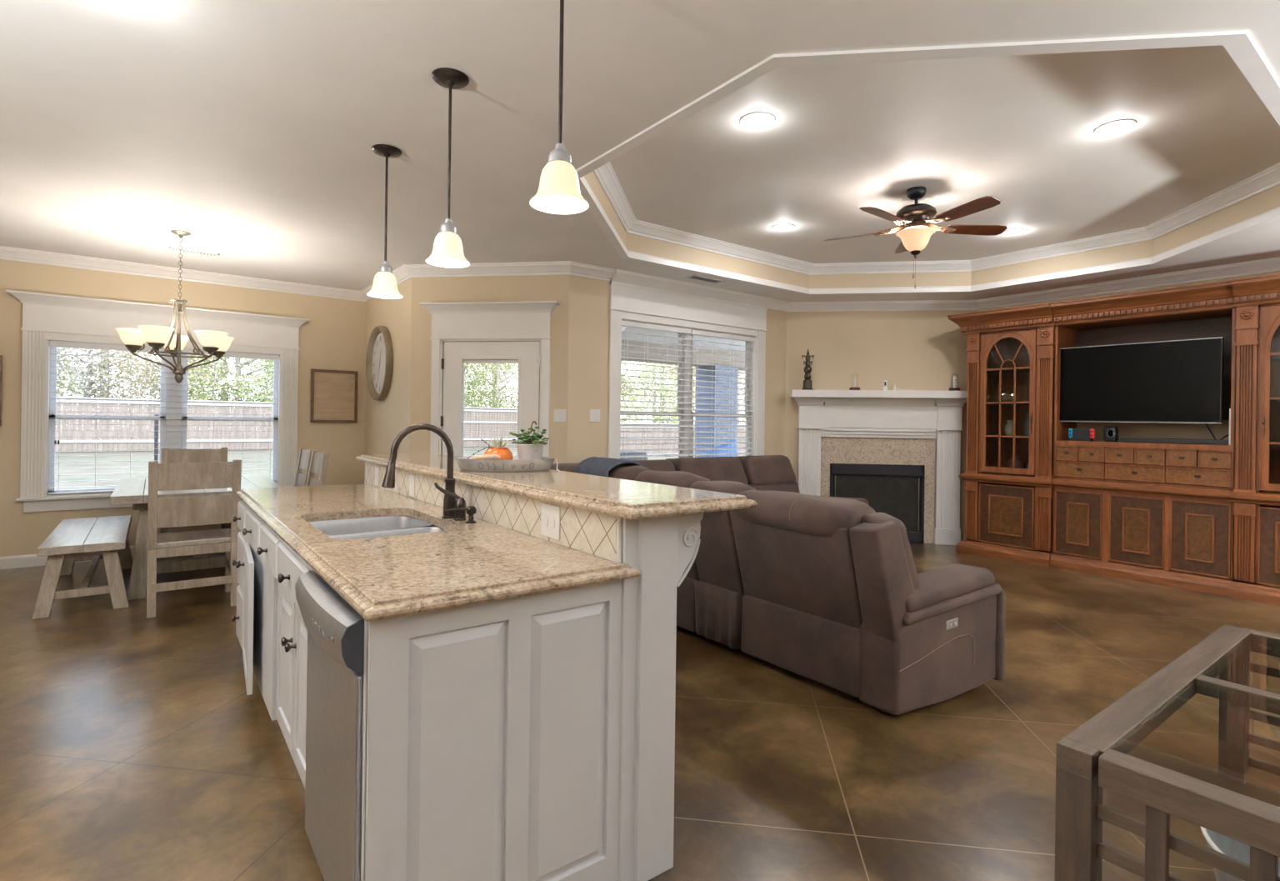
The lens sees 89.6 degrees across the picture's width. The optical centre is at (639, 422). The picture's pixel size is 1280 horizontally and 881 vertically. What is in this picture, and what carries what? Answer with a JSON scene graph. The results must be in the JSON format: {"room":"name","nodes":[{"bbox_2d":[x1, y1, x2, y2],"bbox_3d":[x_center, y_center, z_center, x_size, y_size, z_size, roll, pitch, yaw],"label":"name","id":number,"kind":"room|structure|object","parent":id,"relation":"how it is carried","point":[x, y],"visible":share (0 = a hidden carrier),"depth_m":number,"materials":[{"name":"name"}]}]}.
{"room":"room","nodes":[
{"label":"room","id":0,"kind":"room"},
{"bbox_2d":[0,259,366,556],"bbox_3d":[-5.268,-0.330,5.756,5.305,3.220,0.140,1,0,-37],"label":"wall","id":1,"kind":"structure","parent":0,"point":[334,337],"depth_m":6.22,"materials":[{"name":"paint"}]},
{"bbox_2d":[0,542,220,569],"bbox_3d":[-1.918,1.252,1.385,5.430,0.105,10.900,1,0,-37],"label":"baseboard","id":2,"kind":"structure","parent":1,"relation":"attached to","point":[29,560],"depth_m":5.61,"materials":[{"name":"paint"}]},
{"bbox_2d":[5,290,310,512],"bbox_3d":[-4.517,-0.156,6.247,2.328,1.903,0.263,1,0,-37],"label":"window","id":3,"kind":"structure","parent":1,"relation":"in","point":[47,317],"depth_m":5.94,"materials":[{"name":"paint"}]},
{"bbox_2d":[48,340,173,494],"bbox_3d":[-4.887,-0.037,5.987,0.896,1.365,0.067,1,0,-37],"label":"window blind","id":4,"kind":"object","parent":3,"relation":"attached to","point":[52,343],"visible":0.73,"depth_m":5.91,"materials":[{"name":"white plastic"}]},
{"bbox_2d":[175,349,279,479],"bbox_3d":[-4.172,-0.028,6.533,0.891,1.365,0.055,1,0,-37],"label":"window blind","id":5,"kind":"object","parent":3,"relation":"attached to","point":[241,355],"visible":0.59,"depth_m":6.57,"materials":[{"name":"plastic"}]},
{"bbox_2d":[310,368,358,422],"bbox_3d":[-3.358,-0.287,7.089,0.470,0.575,0.029,1,0,-37],"label":"framed picture","id":6,"kind":"object","parent":1,"relation":"attached to","point":[339,391],"visible":1,"depth_m":7.08,"materials":[{"name":"brown wood"}]},
{"bbox_2d":[364,278,411,483],"bbox_3d":[-2.569,-0.294,6.698,0.140,3.220,1.605,1,0,-37],"label":"wall","id":7,"kind":"structure","parent":0,"point":[385,419],"depth_m":6.44,"materials":[{"name":"paint"}]},
{"bbox_2d":[365,325,393,400],"bbox_3d":[-2.729,-0.616,6.739,0.071,0.784,0.784,1,0,-37],"label":"wall clock","id":8,"kind":"object","parent":7,"relation":"attached to","point":[379,360],"visible":1,"depth_m":6.75,"materials":[{"name":"wood"}]},
{"bbox_2d":[410,274,569,463],"bbox_3d":[-1.387,-0.278,5.979,1.506,3.220,0.140,1,0,8],"label":"wall","id":9,"kind":"structure","parent":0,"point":[524,287],"depth_m":5.91,"materials":[{"name":"paint"}]},
{"bbox_2d":[419,300,559,456],"bbox_3d":[-1.377,0.114,5.916,1.298,2.395,0.241,1,0,8],"label":"door","id":10,"kind":"structure","parent":9,"relation":"attached to","point":[519,332],"depth_m":5.89,"materials":[{"name":"paint"}]},
{"bbox_2d":[462,360,518,455],"bbox_3d":[-1.380,0.228,5.939,0.535,1.609,0.016,1,0,8],"label":"blind","id":11,"kind":"object","parent":10,"relation":"attached to","point":[463,361],"depth_m":5.94,"materials":[{"name":"white"}]},
{"bbox_2d":[0,0,1279,301],"bbox_3d":[0.302,-1.416,3.031,11.300,0.001,11.300,1,0,-37],"label":"ceiling","id":12,"kind":"structure","parent":0,"point":[250,129],"depth_m":2.90,"materials":[{"name":"paint"}]},
{"bbox_2d":[115,230,234,383],"bbox_3d":[-3.571,-0.889,4.986,0.755,1.154,0.745,1,0,-37],"label":"chandelier","id":13,"kind":"object","parent":12,"relation":"hanging from","point":[216,342],"visible":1,"depth_m":4.91,"materials":[{"name":"white glass"}]},
{"bbox_2d":[168,246,219,257],"bbox_3d":[-3.847,-1.467,5.564,0.360,0.006,0.130,1,0,-37],"label":"ceiling vent","id":14,"kind":"object","parent":12,"relation":"in","point":[170,248],"visible":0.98,"depth_m":5.57,"materials":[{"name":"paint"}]},
{"bbox_2d":[366,144,403,299],"bbox_3d":[-1.341,-1.053,3.405,0.180,0.768,0.180,1,0,-37],"label":"pendant light","id":15,"kind":"object","parent":12,"relation":"hanging from","point":[384,285],"visible":1,"depth_m":3.38,"materials":[{"name":"white"}]},
{"bbox_2d":[425,67,469,268],"bbox_3d":[-0.791,-1.046,2.674,0.180,0.768,0.180,1,0,-37],"label":"pendant light","id":16,"kind":"object","parent":12,"relation":"hanging from","point":[447,251],"visible":1,"depth_m":2.65,"materials":[{"name":"white glass"}]},
{"bbox_2d":[529,0,589,214],"bbox_3d":[-0.238,-1.038,1.939,0.180,0.768,0.180,1,0,-37],"label":"pendant light","id":17,"kind":"object","parent":12,"relation":"hanging from","point":[558,192],"visible":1,"depth_m":1.93,"materials":[{"name":"white glass"}]},
{"bbox_2d":[0,542,1279,880],"bbox_3d":[0.265,1.394,3.031,11.300,0.120,11.300,1,0,-37],"label":"floor","id":18,"kind":"structure","parent":0,"point":[134,747],"depth_m":2.61,"materials":[{"name":"concrete"}]},
{"bbox_2d":[31,515,132,619],"bbox_3d":[-4.189,1.045,4.918,0.493,0.460,1.488,1,0,-37],"label":"bench","id":19,"kind":"object","parent":18,"relation":"on","point":[73,540],"visible":0.98,"depth_m":4.46,"materials":[{"name":"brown wood"}]},
{"bbox_2d":[146,459,241,618],"bbox_3d":[-3.175,0.773,4.586,0.530,1.030,0.585,1,0,-37],"label":"dining chair","id":20,"kind":"object","parent":18,"relation":"on","point":[215,509],"visible":0.92,"depth_m":4.39,"materials":[{"name":"brown wood"}]},
{"bbox_2d":[160,447,230,560],"bbox_3d":[-4.098,0.761,5.951,0.530,1.030,0.585,1,0,-37],"label":"dining chair","id":21,"kind":"object","parent":18,"relation":"on","point":[168,456],"visible":0.19,"depth_m":6.14,"materials":[{"name":"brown wood"}]},
{"bbox_2d":[110,473,284,600],"bbox_3d":[-3.754,0.898,5.482,1.098,0.765,1.660,1,0,-37],"label":"dining table","id":22,"kind":"object","parent":18,"relation":"on","point":[134,491],"visible":0.39,"depth_m":4.79,"materials":[{"name":"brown wood"}]},
{"bbox_2d":[231,500,249,649],"bbox_3d":[-1.872,0.858,3.625,0.719,0.894,0.370,1,0,-37],"label":"base cabinet","id":23,"kind":"object","parent":18,"relation":"on","point":[242,507],"visible":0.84,"depth_m":3.41,"materials":[{"name":"white paint"}]},
{"bbox_2d":[235,508,264,694],"bbox_3d":[-1.588,0.862,3.242,0.728,0.894,0.584,1,0,-37],"label":"base cabinet","id":24,"kind":"object","parent":18,"relation":"on","point":[253,565],"visible":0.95,"depth_m":2.95,"materials":[{"name":"white paint"}]},
{"bbox_2d":[240,448,314,531],"bbox_3d":[-3.409,0.770,6.029,0.585,1.030,0.530,1,0,-37],"label":"dining chair","id":25,"kind":"object","parent":18,"relation":"on","point":[304,457],"visible":0.2,"depth_m":6.25,"materials":[{"name":"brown wood"}]},
{"bbox_2d":[256,523,313,789],"bbox_3d":[-1.079,0.869,2.573,0.719,0.894,1.105,1,0,-37],"label":"base cabinet","id":26,"kind":"object","parent":18,"relation":"on","point":[285,632],"visible":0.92,"depth_m":2.41,"materials":[{"name":"white paint"}]},
{"bbox_2d":[235,483,640,621],"bbox_3d":[-1.126,0.405,2.707,0.739,0.039,2.770,1,0,-37],"label":"countertop","id":27,"kind":"structure","parent":26,"relation":"on","point":[381,577],"depth_m":1.88,"materials":[{"name":"stone"}]},
{"bbox_2d":[309,515,447,539],"bbox_3d":[-1.030,0.517,2.522,0.486,0.189,0.756,1,0,-37],"label":"sink","id":28,"kind":"object","parent":27,"relation":"in","point":[383,526],"visible":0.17,"depth_m":2.77,"materials":[{"name":"silver metal"}]},
{"bbox_2d":[381,423,466,520],"bbox_3d":[-0.848,0.197,2.543,0.302,0.384,0.147,1,0,-37],"label":"kitchen faucet","id":29,"kind":"object","parent":27,"relation":"on","point":[449,500],"visible":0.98,"depth_m":2.57,"materials":[{"name":"brown metal"}]},
{"bbox_2d":[445,505,476,523],"bbox_3d":[-0.692,0.358,2.497,0.115,0.066,0.041,1,0,-26],"label":"soap dispenser","id":30,"kind":"object","parent":27,"relation":"on","point":[471,511],"visible":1,"depth_m":2.50,"materials":[{"name":"brown metal"}]},
{"bbox_2d":[305,450,329,485],"bbox_3d":[-3.042,0.775,5.541,0.585,1.030,0.530,1,0,-37],"label":"dining chair","id":31,"kind":"object","parent":18,"relation":"on","point":[318,462],"visible":0.19,"depth_m":5.72,"materials":[{"name":"brown wood"}]},
{"bbox_2d":[295,570,364,880],"bbox_3d":[-0.573,0.877,1.882,0.726,0.891,0.599,1,0,-37],"label":"dishwasher","id":32,"kind":"object","parent":18,"relation":"on","point":[334,727],"visible":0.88,"depth_m":1.61,"materials":[{"name":"silver metal"}]},
{"bbox_2d":[360,579,622,880],"bbox_3d":[-0.326,0.879,1.663,0.730,0.894,0.045,1,0,-37],"label":"island end panel","id":33,"kind":"object","parent":18,"relation":"on","point":[491,730],"visible":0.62,"depth_m":1.61,"materials":[{"name":"white paint"}]},
{"bbox_2d":[365,461,677,880],"bbox_3d":[-0.807,0.785,2.985,0.209,1.068,2.792,1,0,-37],"label":"wall","id":34,"kind":"structure","parent":18,"relation":"on","point":[649,546],"depth_m":1.88,"materials":[{"name":"white paint"}]},
{"bbox_2d":[365,461,616,561],"bbox_3d":[-0.892,0.319,2.943,0.010,0.138,2.750,1,0,-37],"label":"backsplash","id":35,"kind":"structure","parent":34,"relation":"attached to","point":[586,531],"depth_m":2.33,"materials":[{"name":"tile"}]},
{"bbox_2d":[540,503,559,539],"bbox_3d":[-0.298,0.328,2.139,0.008,0.108,0.120,1,0,-37],"label":"wall outlet","id":36,"kind":"object","parent":34,"relation":"attached to","point":[550,513],"visible":1,"depth_m":2.13,"materials":[{"name":"white plastic"}]},
{"bbox_2d":[355,453,757,519],"bbox_3d":[-0.717,0.236,3.058,0.492,0.040,2.957,1,0,-37],"label":"bar","id":37,"kind":"object","parent":34,"relation":"on","point":[624,498],"visible":0.82,"depth_m":2.16,"materials":[{"name":"stone"}]},
{"bbox_2d":[455,455,559,472],"bbox_3d":[-0.606,0.191,2.947,0.464,0.057,0.304,1,0,-12],"label":"tray","id":38,"kind":"object","parent":37,"relation":"on","point":[515,465],"visible":0.93,"depth_m":2.82,"materials":[{"name":"metal"}]},
{"bbox_2d":[483,435,513,459],"bbox_3d":[-0.652,0.132,2.968,0.136,0.158,0.136,1,0,-37],"label":"pumpkin","id":39,"kind":"object","parent":38,"relation":"in","point":[505,453],"visible":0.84,"depth_m":2.93,"materials":[{"name":"ceramic"}]},
{"bbox_2d":[509,420,549,459],"bbox_3d":[-0.508,0.103,2.998,0.184,0.219,0.184,1,0,15],"label":"planter","id":40,"kind":"object","parent":38,"relation":"in","point":[531,447],"visible":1,"depth_m":2.94,"materials":[{"name":"metal"}]},
{"bbox_2d":[676,512,704,586],"bbox_3d":[0.127,0.401,2.034,0.150,0.274,0.083,1,0,-37],"label":"corbel","id":41,"kind":"object","parent":34,"relation":"attached to","point":[688,525],"visible":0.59,"depth_m":2.00,"materials":[{"name":"white paint"}]},
{"bbox_2d":[550,455,1004,714],"bbox_3d":[1.328,0.834,4.988,3.171,1.028,3.396,1,0,-37],"label":"sectional sofa","id":42,"kind":"object","parent":18,"relation":"on","point":[828,591],"visible":0.69,"depth_m":3.18,"materials":[{"name":"brown fabric"}]},
{"bbox_2d":[550,462,579,472],"bbox_3d":[-0.409,0.452,5.210,0.521,0.264,0.839,1,0,-37],"label":"cushion","id":43,"kind":"object","parent":42,"relation":"on","point":[561,467],"depth_m":5.09,"materials":[{"name":"brown fabric"}]},
{"bbox_2d":[575,456,649,476],"bbox_3d":[-0.203,0.420,4.651,0.394,0.326,0.478,1,0,-37],"label":"throw blanket","id":44,"kind":"object","parent":42,"relation":"on","point":[597,466],"visible":0.55,"depth_m":4.55,"materials":[{"name":"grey fabric"}]},
{"bbox_2d":[608,465,652,480],"bbox_3d":[-0.114,0.426,4.573,0.360,0.252,0.518,1,0,-37],"label":"cushion","id":45,"kind":"object","parent":42,"relation":"on","point":[622,472],"depth_m":4.39,"materials":[{"name":"brown fabric"}]},
{"bbox_2d":[631,459,675,470],"bbox_3d":[-0.015,0.483,5.771,0.706,0.294,0.440,1,0,-37],"label":"cushion","id":46,"kind":"object","parent":42,"relation":"on","point":[658,464],"depth_m":5.75,"materials":[{"name":"brown fabric"}]},
{"bbox_2d":[635,470,709,487],"bbox_3d":[0.204,0.435,4.149,0.354,0.241,0.518,1,0,-37],"label":"cushion","id":47,"kind":"object","parent":42,"relation":"on","point":[678,478],"depth_m":4.02,"materials":[{"name":"brown fabric"}]},
{"bbox_2d":[665,456,747,484],"bbox_3d":[0.626,0.486,6.254,0.841,0.304,0.442,1,0,-37],"label":"cushion","id":48,"kind":"object","parent":42,"relation":"on","point":[712,468],"depth_m":6.12,"materials":[{"name":"brown fabric"}]},
{"bbox_2d":[689,480,755,517],"bbox_3d":[0.478,0.455,3.789,0.339,0.223,0.363,1,0,-37],"label":"cushion","id":49,"kind":"object","parent":42,"relation":"on","point":[727,487],"depth_m":3.66,"materials":[{"name":"brown fabric"}]},
{"bbox_2d":[735,455,796,485],"bbox_3d":[1.265,0.495,6.735,0.701,0.304,0.442,1,0,-37],"label":"cushion","id":50,"kind":"object","parent":42,"relation":"on","point":[762,470],"depth_m":6.55,"materials":[{"name":"brown fabric"}]},
{"bbox_2d":[747,481,799,493],"bbox_3d":[1.342,0.740,6.628,0.713,0.295,0.294,1,0,-37],"label":"cushion","id":51,"kind":"object","parent":42,"relation":"on","point":[762,486],"depth_m":6.54,"materials":[{"name":"brown fabric"}]},
{"bbox_2d":[733,490,875,536],"bbox_3d":[0.823,0.468,3.329,0.359,0.200,0.763,1,0,-37],"label":"cushion","id":52,"kind":"object","parent":42,"relation":"on","point":[777,513],"depth_m":3.17,"materials":[{"name":"brown fabric"}]},
{"bbox_2d":[862,512,919,589],"bbox_3d":[1.215,0.678,3.058,0.392,0.497,0.188,1,0,-37],"label":"cushion","id":53,"kind":"object","parent":42,"relation":"on","point":[902,575],"depth_m":2.91,"materials":[{"name":"brown fabric"}]},
{"bbox_2d":[790,390,967,544],"bbox_3d":[2.711,0.503,7.322,1.970,1.725,0.240,1,0,8],"label":"fireplace","id":54,"kind":"object","parent":18,"relation":"on","point":[897,451],"visible":0.73,"depth_m":7.37,"materials":[{"name":"paint"}]},
{"bbox_2d":[801,349,814,389],"bbox_3d":[1.932,-0.611,7.424,0.130,0.482,0.130,1,0,-37],"label":"statuette","id":55,"kind":"object","parent":54,"relation":"on","point":[807,383],"visible":0.99,"depth_m":7.40,"materials":[{"name":"metal"}]},
{"bbox_2d":[790,390,967,398],"bbox_3d":[2.722,-0.317,7.322,1.970,0.085,0.239,1,0,8],"label":"mantel shelf","id":56,"kind":"object","parent":54,"relation":"attached to","point":[793,393],"depth_m":7.21,"materials":[{"name":"paint"}]},
{"bbox_2d":[947,302,1055,566],"bbox_3d":[3.826,0.123,6.704,0.649,2.515,0.980,1,0,-37],"label":"display cabinet","id":57,"kind":"object","parent":18,"relation":"on","point":[1011,361],"visible":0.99,"depth_m":6.59,"materials":[{"name":"brown wood"}]},
{"bbox_2d":[987,368,1029,374],"bbox_3d":[3.951,-0.543,6.703,0.405,0.016,0.788,1,0,-37],"label":"shelf","id":58,"kind":"object","parent":57,"relation":"attached to","point":[1022,371],"depth_m":6.83,"materials":[{"name":"wood"}]},
{"bbox_2d":[1050,280,1235,596],"bbox_3d":[4.520,0.132,5.800,0.627,2.515,1.295,1,0,-37],"label":"media cabinet","id":59,"kind":"object","parent":18,"relation":"on","point":[1150,512],"visible":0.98,"depth_m":5.65,"materials":[{"name":"brown wood"}]},
{"bbox_2d":[1068,428,1094,441],"bbox_3d":[4.183,0.118,6.100,0.075,0.118,0.214,1,0,-37],"label":"game console","id":60,"kind":"object","parent":59,"relation":"in","point":[1074,434],"visible":1,"depth_m":6.08,"materials":[{"name":"black plastic"}]},
{"bbox_2d":[1103,426,1118,441],"bbox_3d":[4.374,0.109,5.987,0.106,0.142,0.101,1,0,-37],"label":"speaker","id":61,"kind":"object","parent":59,"relation":"on","point":[1110,433],"visible":0.99,"depth_m":5.96},
{"bbox_2d":[1060,337,1224,423],"bbox_3d":[4.572,-0.352,5.888,0.386,0.715,1.200,1,0,-37],"label":"television","id":62,"kind":"object","parent":59,"relation":"attached to","point":[1177,381],"visible":1,"depth_m":5.70,"materials":[{"name":"black plastic"}]},
{"bbox_2d":[1119,437,1229,444],"bbox_3d":[4.618,0.162,5.577,0.090,0.042,0.770,1,0,-37],"label":"soundbar","id":63,"kind":"object","parent":59,"relation":"on","point":[1217,442],"visible":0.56,"depth_m":5.54,"materials":[{"name":"black plastic"}]},
{"bbox_2d":[1054,624,1279,880],"bbox_3d":[1.881,1.069,1.723,1.610,0.573,0.792,1,0,-37],"label":"coffee table","id":64,"kind":"object","parent":18,"relation":"on","point":[1093,757],"visible":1,"depth_m":1.52,"materials":[{"name":"brown wood"}]},
{"bbox_2d":[1200,806,1279,880],"bbox_3d":[1.784,1.239,1.632,0.556,0.228,0.556,1,0,-37],"label":"tub","id":65,"kind":"object","parent":18,"relation":"on","point":[1240,851],"visible":0.22,"depth_m":1.85,"materials":[{"name":"white plastic"}]},
{"bbox_2d":[1230,273,1279,605],"bbox_3d":[5.197,0.141,4.884,0.649,2.515,0.980,1,0,-37],"label":"display cabinet","id":66,"kind":"object","parent":18,"relation":"on","point":[1256,493],"visible":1,"depth_m":5.07,"materials":[{"name":"brown wood"}]},
{"bbox_2d":[566,274,786,463],"bbox_3d":[0.489,-0.254,6.751,2.960,3.220,0.140,1,0,-37],"label":"wall","id":67,"kind":"structure","parent":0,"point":[589,298],"depth_m":5.99,"materials":[{"name":"paint"}]},
{"bbox_2d":[620,320,691,459],"bbox_3d":[0.154,-0.141,6.447,0.889,1.665,0.055,1,0,-37],"label":"window blind","id":68,"kind":"object","parent":67,"relation":"attached to","point":[624,323],"visible":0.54,"depth_m":6.43,"materials":[{"name":"white plastic"}]},
{"bbox_2d":[607,269,772,458],"bbox_3d":[0.548,-0.278,6.723,2.180,2.270,0.256,1,0,-37],"label":"window","id":69,"kind":"structure","parent":67,"relation":"attached to","point":[634,297],"depth_m":6.71,"materials":[{"name":"paint"}]},
{"bbox_2d":[688,329,754,456],"bbox_3d":[0.896,-0.131,7.006,0.949,1.665,0.055,1,0,-37],"label":"window blind","id":70,"kind":"object","parent":67,"relation":"attached to","point":[698,332],"visible":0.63,"depth_m":6.98,"materials":[{"name":"white plastic"}]},
{"bbox_2d":[785,310,977,540],"bbox_3d":[2.766,-0.223,7.508,2.107,3.220,0.140,1,0,8],"label":"wall","id":71,"kind":"structure","parent":0,"point":[908,350],"depth_m":7.44,"materials":[{"name":"paint"}]},
{"bbox_2d":[583,170,1279,288],"bbox_3d":[1.979,-1.554,4.655,4.870,0.320,3.900,1,0,-37],"label":"wall","id":72,"kind":"structure","parent":0,"point":[1269,199],"depth_m":5.97,"materials":[{"name":"paint"}]},
{"bbox_2d":[0,245,1279,311],"bbox_3d":[0.270,-1.368,3.006,10.820,0.098,10.900,1,0,-37],"label":"trim","id":73,"kind":"structure","parent":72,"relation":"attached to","point":[404,272],"depth_m":6.08,"materials":[{"name":"paint"}]},
{"bbox_2d":[575,30,1279,294],"bbox_3d":[1.977,-1.413,4.655,4.960,0.062,3.990,1,0,-37],"label":"trim","id":74,"kind":"structure","parent":72,"relation":"attached to","point":[1238,44],"depth_m":2.73,"materials":[{"name":"paint"}]},
{"bbox_2d":[593,161,1279,274],"bbox_3d":[1.980,-1.645,4.655,4.870,0.098,3.900,1,0,-37],"label":"trim","id":75,"kind":"structure","parent":72,"relation":"attached to","point":[1269,177],"depth_m":5.81,"materials":[{"name":"paint"}]},
{"bbox_2d":[610,45,1279,263],"bbox_3d":[1.981,-1.719,4.655,4.870,0.050,3.900,1,0,-37],"label":"ceiling","id":76,"kind":"structure","parent":0,"point":[1017,131],"depth_m":4.04,"materials":[{"name":"paint"}]},
{"bbox_2d":[740,111,774,129],"bbox_3d":[0.665,-1.707,3.651,0.196,0.008,0.196,1,0,-37],"label":"recessed light","id":77,"kind":"object","parent":76,"relation":"in","point":[757,120],"visible":1,"depth_m":3.65,"materials":[{"name":"paint"}]},
{"bbox_2d":[823,186,1007,288],"bbox_3d":[1.973,-1.334,4.656,1.244,0.720,1.289,1,0,-37],"label":"ceiling fan","id":78,"kind":"object","parent":76,"relation":"hanging from","point":[915,237],"visible":1,"depth_m":4.62,"materials":[{"name":"brown wood"}]},
{"bbox_2d":[1094,119,1136,135],"bbox_3d":[2.711,-1.680,3.678,0.196,0.008,0.196,1,0,-37],"label":"recessed light","id":79,"kind":"object","parent":76,"relation":"in","point":[1116,127],"visible":1,"depth_m":3.67,"materials":[{"name":"paint"}]},
{"bbox_2d":[977,270,1279,441],"bbox_3d":[5.883,-0.182,4.642,0.140,3.220,6.740,1,0,-37],"label":"wall","id":80,"kind":"structure","parent":0,"point":[1147,430],"depth_m":5.96,"materials":[{"name":"paint"}]},
{"label":"outside","id":81,"kind":"structure","parent":0,"visible":0},
{"bbox_2d":[55,430,744,489],"bbox_3d":[0.337,1.283,41.081,130.000,0.385,54.800,1,0,-37],"label":"ground","id":82,"kind":"structure","parent":81,"point":[138,458],"depth_m":18.45,"materials":[{"name":"white"}]},
{"bbox_2d":[55,396,154,451],"bbox_3d":[-19.286,0.096,23.065,3.050,1.950,0.170,1,0,-37],"label":"fence section","id":83,"kind":"object","parent":82,"relation":"on","point":[106,433],"visible":0.81,"depth_m":23.12,"materials":[{"name":"beige wood"}]},
{"bbox_2d":[55,346,159,446],"bbox_3d":[-23.052,-2.534,27.132,6.611,7.948,6.009,1,0,-6],"label":"tree","id":84,"kind":"object","parent":82,"relation":"on","point":[87,352],"visible":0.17,"depth_m":26.69,"materials":[{"name":"green plant"}]},
{"bbox_2d":[55,347,194,439],"bbox_3d":[-26.648,-5.387,31.893,10.178,13.138,10.113,1,0,43],"label":"leafy tree","id":85,"kind":"object","parent":82,"relation":"on","point":[104,366],"visible":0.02,"depth_m":31.79,"materials":[{"name":"green plant"}]},
{"bbox_2d":[85,350,244,446],"bbox_3d":[-20.259,-2.564,27.547,5.771,7.941,5.990,1,0,-39],"label":"autumn tree","id":86,"kind":"object","parent":82,"relation":"on","point":[137,352],"visible":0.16,"depth_m":26.52,"materials":[{"name":"green plant"}]},
{"bbox_2d":[115,353,272,439],"bbox_3d":[-22.751,-4.348,35.208,9.013,11.922,9.917,1,0,41],"label":"tree","id":87,"kind":"object","parent":82,"relation":"on","point":[143,353],"visible":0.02,"depth_m":34.79,"materials":[{"name":"green plant"}]},
{"bbox_2d":[152,399,249,451],"bbox_3d":[-16.890,0.128,24.870,3.050,1.950,0.170,1,0,-37],"label":"fence section","id":88,"kind":"object","parent":82,"relation":"on","point":[203,430],"visible":0.54,"depth_m":25.11,"materials":[{"name":"beige wood"}]},
{"bbox_2d":[145,355,273,444],"bbox_3d":[-18.366,-3.335,29.261,7.124,9.196,7.079,1,0,-3],"label":"leafy tree","id":89,"kind":"object","parent":82,"relation":"on","point":[237,360],"visible":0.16,"depth_m":28.17,"materials":[{"name":"green plant"}]},
{"bbox_2d":[212,358,273,443],"bbox_3d":[-15.531,-3.503,30.691,7.416,9.634,7.464,1,0,13],"label":"leafy tree","id":90,"kind":"object","parent":82,"relation":"on","point":[269,368],"visible":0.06,"depth_m":28.71,"materials":[{"name":"green plant"}]},
{"bbox_2d":[245,401,273,449],"bbox_3d":[-14.494,0.159,26.675,3.050,1.950,0.170,1,0,-37],"label":"fence section","id":91,"kind":"object","parent":82,"relation":"on","point":[266,433],"visible":0.3,"depth_m":26.00,"materials":[{"name":"wood"}]},
{"bbox_2d":[464,363,515,407],"bbox_3d":[-10.765,-3.444,35.188,7.416,9.634,7.464,1,0,44],"label":"leafy tree","id":92,"kind":"object","parent":82,"relation":"on","point":[472,382],"visible":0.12,"depth_m":35.64,"materials":[{"name":"green plant"}]},
{"bbox_2d":[463,406,517,447],"bbox_3d":[-7.306,0.254,32.090,3.050,1.950,0.170,1,0,-37],"label":"fence section","id":93,"kind":"object","parent":82,"relation":"on","point":[497,412],"visible":0.69,"depth_m":31.92,"materials":[{"name":"wood"}]},
{"bbox_2d":[464,363,518,407],"bbox_3d":[-9.734,-4.560,42.749,9.112,12.539,9.458,1,0,-9],"label":"autumn tree","id":94,"kind":"object","parent":82,"relation":"on","point":[515,382],"visible":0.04,"depth_m":42.57,"materials":[{"name":"green plant"}]},
{"bbox_2d":[464,363,518,408],"bbox_3d":[-8.143,-2.986,36.478,6.742,8.758,6.785,1,0,-31],"label":"leafy tree","id":95,"kind":"object","parent":82,"relation":"on","point":[507,365],"visible":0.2,"depth_m":36.45,"materials":[{"name":"green plant"}]},
{"bbox_2d":[620,422,666,454],"bbox_3d":[-0.105,0.919,27.505,3.050,1.780,0.170,1,0,-37],"label":"fence section","id":96,"kind":"object","parent":82,"relation":"on","point":[622,428],"visible":0.23,"depth_m":27.68,"materials":[{"name":"wood"}]},
{"bbox_2d":[620,361,695,423],"bbox_3d":[1.585,-4.378,46.309,9.458,12.539,9.112,1,0,21],"label":"autumn tree","id":97,"kind":"object","parent":82,"relation":"on","point":[662,367],"visible":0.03,"depth_m":46.02,"materials":[{"name":"green plant"}]},
{"bbox_2d":[620,360,695,423],"bbox_3d":[0.841,-2.174,33.064,5.731,7.445,5.767,1,0,-3],"label":"leafy tree","id":98,"kind":"object","parent":82,"relation":"on","point":[654,368],"visible":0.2,"depth_m":31.98,"materials":[{"name":"green plant"}]},
{"bbox_2d":[665,423,694,454],"bbox_3d":[2.291,0.950,29.310,3.050,1.780,0.170,1,0,-37],"label":"fence section","id":99,"kind":"object","parent":82,"relation":"on","point":[667,428],"visible":0.13,"depth_m":28.64,"materials":[{"name":"wood"}]},
{"bbox_2d":[644,363,744,423],"bbox_3d":[2.894,-2.006,35.256,5.675,7.523,5.467,1,0,-31],"label":"autumn tree","id":100,"kind":"object","parent":82,"relation":"on","point":[672,370],"visible":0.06,"depth_m":34.73,"materials":[{"name":"green plant"}]},
{"bbox_3d":[1.795,1.444,10.224,8.800,0.100,3.650,1,0,-37],"label":"patio slab","id":101,"kind":"object","parent":82,"relation":"on","visible":0},
{"bbox_2d":[695,365,737,457],"bbox_3d":[1.367,0.198,11.611,0.640,2.380,0.580,1,0,-37],"label":"porch column","id":102,"kind":"structure","parent":101,"relation":"on","point":[709,367],"depth_m":11.42,"materials":[{"name":"blue brick"}]},
{"bbox_2d":[621,340,744,370],"bbox_3d":[0.762,-1.140,11.142,9.400,0.280,0.340,1,0,-37],"label":"beam","id":103,"kind":"structure","parent":102,"relation":"on","point":[626,347],"depth_m":10.78,"materials":[{"name":"paint"}]},
{"bbox_2d":[621,326,745,353],"bbox_3d":[1.880,-1.305,10.242,8.700,0.080,3.680,1,0,-37],"label":"ceiling","id":104,"kind":"structure","parent":103,"relation":"on","point":[632,336],"depth_m":10.03,"materials":[{"name":"paint"}]},
{"bbox_2d":[703,439,737,457],"bbox_3d":[1.418,0.837,10.266,0.856,1.104,0.780,1,0,-37],"label":"armchair","id":105,"kind":"object","parent":101,"relation":"on","point":[734,445],"visible":0.08,"depth_m":10.54,"materials":[{"name":"blue fabric"}]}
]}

